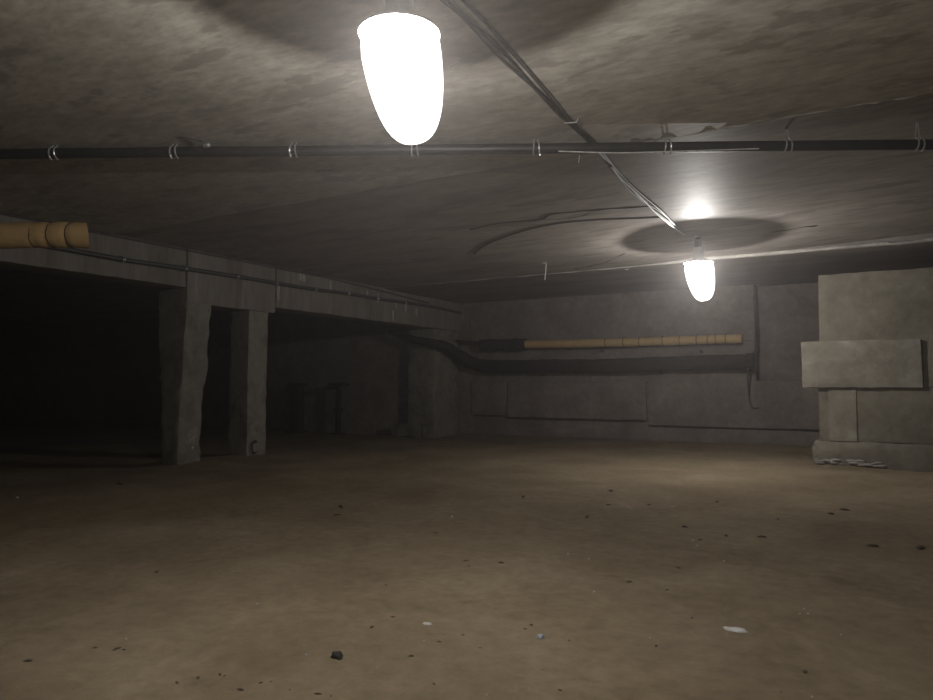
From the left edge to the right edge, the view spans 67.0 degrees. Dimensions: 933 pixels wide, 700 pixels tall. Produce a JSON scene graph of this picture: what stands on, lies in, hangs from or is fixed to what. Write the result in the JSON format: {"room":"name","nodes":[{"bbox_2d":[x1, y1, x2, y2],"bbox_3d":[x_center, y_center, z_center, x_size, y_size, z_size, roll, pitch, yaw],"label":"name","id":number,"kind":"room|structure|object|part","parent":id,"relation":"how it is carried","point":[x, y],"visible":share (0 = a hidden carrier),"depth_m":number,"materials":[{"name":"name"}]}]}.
{"room":"basement","nodes":[
{"label":"basement","id":0,"kind":"room"},
{"bbox_2d":[0,312,416,434],"bbox_3d":[-8.023,0.619,17.602,16.499,2.808,0.734,-2,-3,30],"label":"wall","id":1,"kind":"structure","parent":0,"point":[109,373],"depth_m":15.83,"materials":[{"name":"grey concrete"}]},
{"bbox_2d":[0,0,932,331],"bbox_3d":[-7.144,-1.283,8.705,27.004,0.315,16.205,-2,-3,30],"label":"ceiling","id":2,"kind":"structure","parent":0,"point":[74,73],"depth_m":4.47,"materials":[{"name":"concrete"}]},
{"bbox_2d":[0,222,88,248],"bbox_3d":[-3.853,-1.022,4.959,2.496,0.632,0.202,0,-3,0],"label":"insulated pipe","id":3,"kind":"object","parent":2,"relation":"hanging from","point":[14,235],"visible":1,"depth_m":4.87,"materials":[{"name":"fabric"}]},
{"bbox_2d":[0,215,185,288],"bbox_3d":[-5.739,-1.178,4.245,0.433,0.526,9.307,-2,-3,30],"label":"concrete beam","id":4,"kind":"structure","parent":2,"relation":"attached to","point":[43,260],"depth_m":7.34,"materials":[{"name":"grey concrete"}]},
{"bbox_2d":[0,212,428,303],"bbox_3d":[-2.829,-1.075,8.842,0.024,0.116,8.641,-2,-3,30],"label":"cable","id":5,"kind":"object","parent":4,"relation":"attached to","point":[1,213],"visible":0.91,"depth_m":8.36,"materials":[{"name":"black rubber"}]},
{"bbox_2d":[48,247,461,313],"bbox_3d":[-2.375,-0.887,9.578,0.081,0.159,9.026,-2,-3,30],"label":"pipe","id":6,"kind":"object","parent":4,"relation":"attached to","point":[122,259],"visible":0.97,"depth_m":8.63,"materials":[{"name":"grey metal"}]},
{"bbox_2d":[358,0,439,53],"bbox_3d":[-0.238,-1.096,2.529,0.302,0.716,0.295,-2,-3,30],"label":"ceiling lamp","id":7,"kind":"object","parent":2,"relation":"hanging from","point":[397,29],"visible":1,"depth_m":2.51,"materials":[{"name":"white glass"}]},
{"bbox_2d":[0,122,932,159],"bbox_3d":[-0.061,-1.348,4.545,8.423,0.200,0.079,0,-3,2],"label":"ceiling pipe","id":8,"kind":"object","parent":2,"relation":"hanging from","point":[916,144],"visible":0.99,"depth_m":4.52,"materials":[{"name":"black metal"}]},
{"bbox_2d":[203,143,210,147],"bbox_3d":[-1.674,-1.320,4.550,0.056,0.028,0.032,-2,-3,30],"label":"connector","id":9,"kind":"object","parent":8,"relation":"attached to","point":[206,145],"visible":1,"depth_m":4.54,"materials":[{"name":"silver metal"}]},
{"bbox_2d":[558,148,758,153],"bbox_3d":[1.219,-1.265,4.482,1.265,0.027,0.008,0,-3,2],"label":"loose wire","id":10,"kind":"object","parent":8,"relation":"hanging from","point":[742,148],"visible":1,"depth_m":4.48,"materials":[{"name":"metal"}]},
{"bbox_2d":[440,0,684,234],"bbox_3d":[1.042,-1.330,5.067,0.134,0.062,5.366,-1,-3,27],"label":"wire bundle","id":11,"kind":"object","parent":2,"relation":"attached to","point":[449,3],"visible":0.97,"depth_m":3.71,"materials":[{"name":"metal"}]},
{"bbox_2d":[473,217,659,254],"bbox_3d":[0.764,-1.226,7.405,2.473,0.053,0.616,-3,-4,44],"label":"cable","id":12,"kind":"object","parent":2,"relation":"attached to","point":[643,217],"visible":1,"depth_m":6.89,"materials":[{"name":"black rubber"}]},
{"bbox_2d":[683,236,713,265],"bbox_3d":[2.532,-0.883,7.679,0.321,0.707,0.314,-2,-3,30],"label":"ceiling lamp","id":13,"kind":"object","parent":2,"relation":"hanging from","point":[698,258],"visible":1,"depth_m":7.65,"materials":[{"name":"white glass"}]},
{"bbox_2d":[694,239,701,246],"bbox_3d":[2.528,-1.151,7.694,0.082,0.102,0.082,-2,-3,30],"label":"socket","id":14,"kind":"object","parent":13,"relation":"attached to","point":[698,243],"depth_m":7.66,"materials":[{"name":"black metal"}]},
{"bbox_2d":[0,418,932,699],"bbox_3d":[-7.100,1.352,8.545,27.100,0.100,16.200,-2,-3,30],"label":"floor","id":15,"kind":"structure","parent":0,"point":[82,550],"depth_m":3.56,"materials":[{"name":"brown concrete"}]},
{"bbox_2d":[159,290,211,464],"bbox_3d":[-3.384,0.351,8.350,0.525,2.118,0.461,-2,-3,30],"label":"concrete pillar","id":16,"kind":"structure","parent":15,"relation":"on","point":[183,326],"depth_m":8.17,"materials":[{"name":"grey concrete"}]},
{"bbox_2d":[229,310,267,455],"bbox_3d":[-2.811,0.474,9.124,0.387,1.950,0.359,-2,-3,30],"label":"concrete pillar","id":17,"kind":"structure","parent":15,"relation":"on","point":[249,329],"depth_m":9.01,"materials":[{"name":"concrete"}]},
{"bbox_2d":[165,249,275,312],"bbox_3d":[-3.062,-0.854,8.866,0.437,0.698,1.401,-2,-3,30],"label":"concrete beam","id":18,"kind":"structure","parent":17,"relation":"on","point":[228,294],"depth_m":8.67,"materials":[{"name":"grey concrete"}]},
{"bbox_2d":[285,383,313,432],"bbox_3d":[-3.309,1.169,14.133,0.621,1.008,0.281,-2,-3,30],"label":"pillar","id":19,"kind":"structure","parent":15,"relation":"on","point":[297,389],"depth_m":14.11,"materials":[{"name":"metal"}]},
{"bbox_3d":[-3.406,1.199,14.185,0.204,0.951,0.203,-2,-3,30],"label":"post","id":20,"kind":"part","parent":19,"relation":"part of","materials":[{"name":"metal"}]},
{"bbox_3d":[-3.405,1.649,14.164,0.397,0.052,0.281,-2,-3,30],"label":"foot plate","id":21,"kind":"part","parent":19,"relation":"part of","materials":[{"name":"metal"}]},
{"bbox_3d":[-3.406,0.699,14.213,0.398,0.061,0.201,-2,-3,30],"label":"plate","id":22,"kind":"part","parent":19,"relation":"part of","materials":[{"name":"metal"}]},
{"bbox_3d":[-3.179,0.867,14.074,0.321,0.060,0.080,-2,-3,30],"label":"arm","id":23,"kind":"part","parent":19,"relation":"part of","materials":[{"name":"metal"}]},
{"bbox_2d":[331,651,342,659],"bbox_3d":[-0.443,1.046,2.413,0.050,0.031,0.032,-2,-3,30],"label":"stone","id":24,"kind":"object","parent":15,"relation":"on","point":[337,655],"visible":1,"depth_m":2.40,"materials":[{"name":"grey stone"}]},
{"bbox_2d":[327,383,348,434],"bbox_3d":[-2.487,1.145,13.657,0.400,1.021,0.280,-2,-3,30],"label":"pillar","id":25,"kind":"structure","parent":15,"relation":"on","point":[337,409],"depth_m":13.62,"materials":[{"name":"metal"}]},
{"bbox_3d":[-2.486,0.667,13.684,0.400,0.063,0.202,-2,-3,30],"label":"plate","id":26,"kind":"part","parent":25,"relation":"part of","materials":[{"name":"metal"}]},
{"bbox_3d":[-2.485,1.178,13.654,0.093,0.956,0.093,-2,-3,30],"label":"post","id":27,"kind":"part","parent":25,"relation":"part of","materials":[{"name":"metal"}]},
{"bbox_3d":[-2.484,1.625,13.630,0.178,0.051,0.280,-2,-3,30],"label":"foot plate","id":28,"kind":"part","parent":25,"relation":"part of","materials":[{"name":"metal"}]},
{"bbox_2d":[390,329,458,437],"bbox_3d":[-0.794,0.654,13.210,0.924,2.032,1.017,-2,-3,30],"label":"concrete pier","id":29,"kind":"object","parent":15,"relation":"on","point":[432,374],"visible":0.91,"depth_m":12.86,"materials":[{"name":"grey concrete"}]},
{"bbox_2d":[275,267,459,330],"bbox_3d":[-1.497,-0.753,11.575,0.445,0.630,4.854,-2,-3,30],"label":"concrete beam","id":30,"kind":"structure","parent":29,"relation":"on","point":[287,299],"depth_m":10.89,"materials":[{"name":"grey concrete"}]},
{"bbox_2d":[536,634,544,638],"bbox_3d":[0.272,1.053,2.587,0.024,0.022,0.028,3,-4,-42],"label":"paper scrap","id":31,"kind":"object","parent":15,"relation":"on","point":[539,636],"visible":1,"depth_m":2.58,"materials":[{"name":"white paper"}]},
{"bbox_2d":[723,626,746,632],"bbox_3d":[1.030,1.071,2.700,0.086,0.012,0.058,-1,-3,14],"label":"chip","id":32,"kind":"object","parent":15,"relation":"on","point":[733,629],"visible":1,"depth_m":2.69,"materials":[{"name":"white"}]},
{"bbox_2d":[916,545,924,549],"bbox_3d":[2.557,1.115,3.973,0.042,0.025,0.089,-2,-3,31],"label":"clod","id":33,"kind":"object","parent":15,"relation":"on","point":[919,547],"visible":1,"depth_m":3.96,"materials":[{"name":"black soil"}]},
{"bbox_2d":[456,283,819,445],"bbox_3d":[-3.241,0.513,15.480,26.911,2.816,0.548,-2,-3,30],"label":"wall","id":34,"kind":"structure","parent":0,"point":[674,405],"depth_m":11.63,"materials":[{"name":"grey concrete"}]},
{"bbox_2d":[388,330,755,373],"bbox_3d":[1.482,-0.010,11.930,6.210,0.858,1.086,-2,-3,30],"label":"drain pipe","id":35,"kind":"object","parent":34,"relation":"attached to","point":[738,361],"visible":1,"depth_m":11.92,"materials":[{"name":"metal"}]},
{"bbox_2d":[745,353,755,370],"bbox_3d":[4.326,0.184,10.743,0.110,0.271,0.278,-2,-3,30],"label":"junction box","id":36,"kind":"object","parent":35,"relation":"attached to","point":[750,362],"depth_m":10.65,"materials":[{"name":"grey plastic"}]},
{"bbox_2d":[455,334,742,352],"bbox_3d":[2.005,-0.087,12.105,5.147,0.355,0.268,-2,-3,30],"label":"insulated pipe","id":37,"kind":"object","parent":34,"relation":"attached to","point":[488,344],"visible":1,"depth_m":11.86,"materials":[{"name":"yellow plastic"}]},
{"bbox_2d":[747,296,758,408],"bbox_3d":[4.346,0.030,10.748,0.151,1.742,0.288,-2,-3,30],"label":"hanging cable","id":38,"kind":"object","parent":34,"relation":"hanging from","point":[752,407],"visible":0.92,"depth_m":10.81,"materials":[{"name":"black rubber"}]},
{"bbox_2d":[801,267,932,471],"bbox_3d":[5.700,0.267,7.707,3.658,2.431,0.510,-2,-3,30],"label":"wall","id":39,"kind":"structure","parent":0,"point":[870,365],"depth_m":8.09,"materials":[{"name":"concrete"}]}
]}

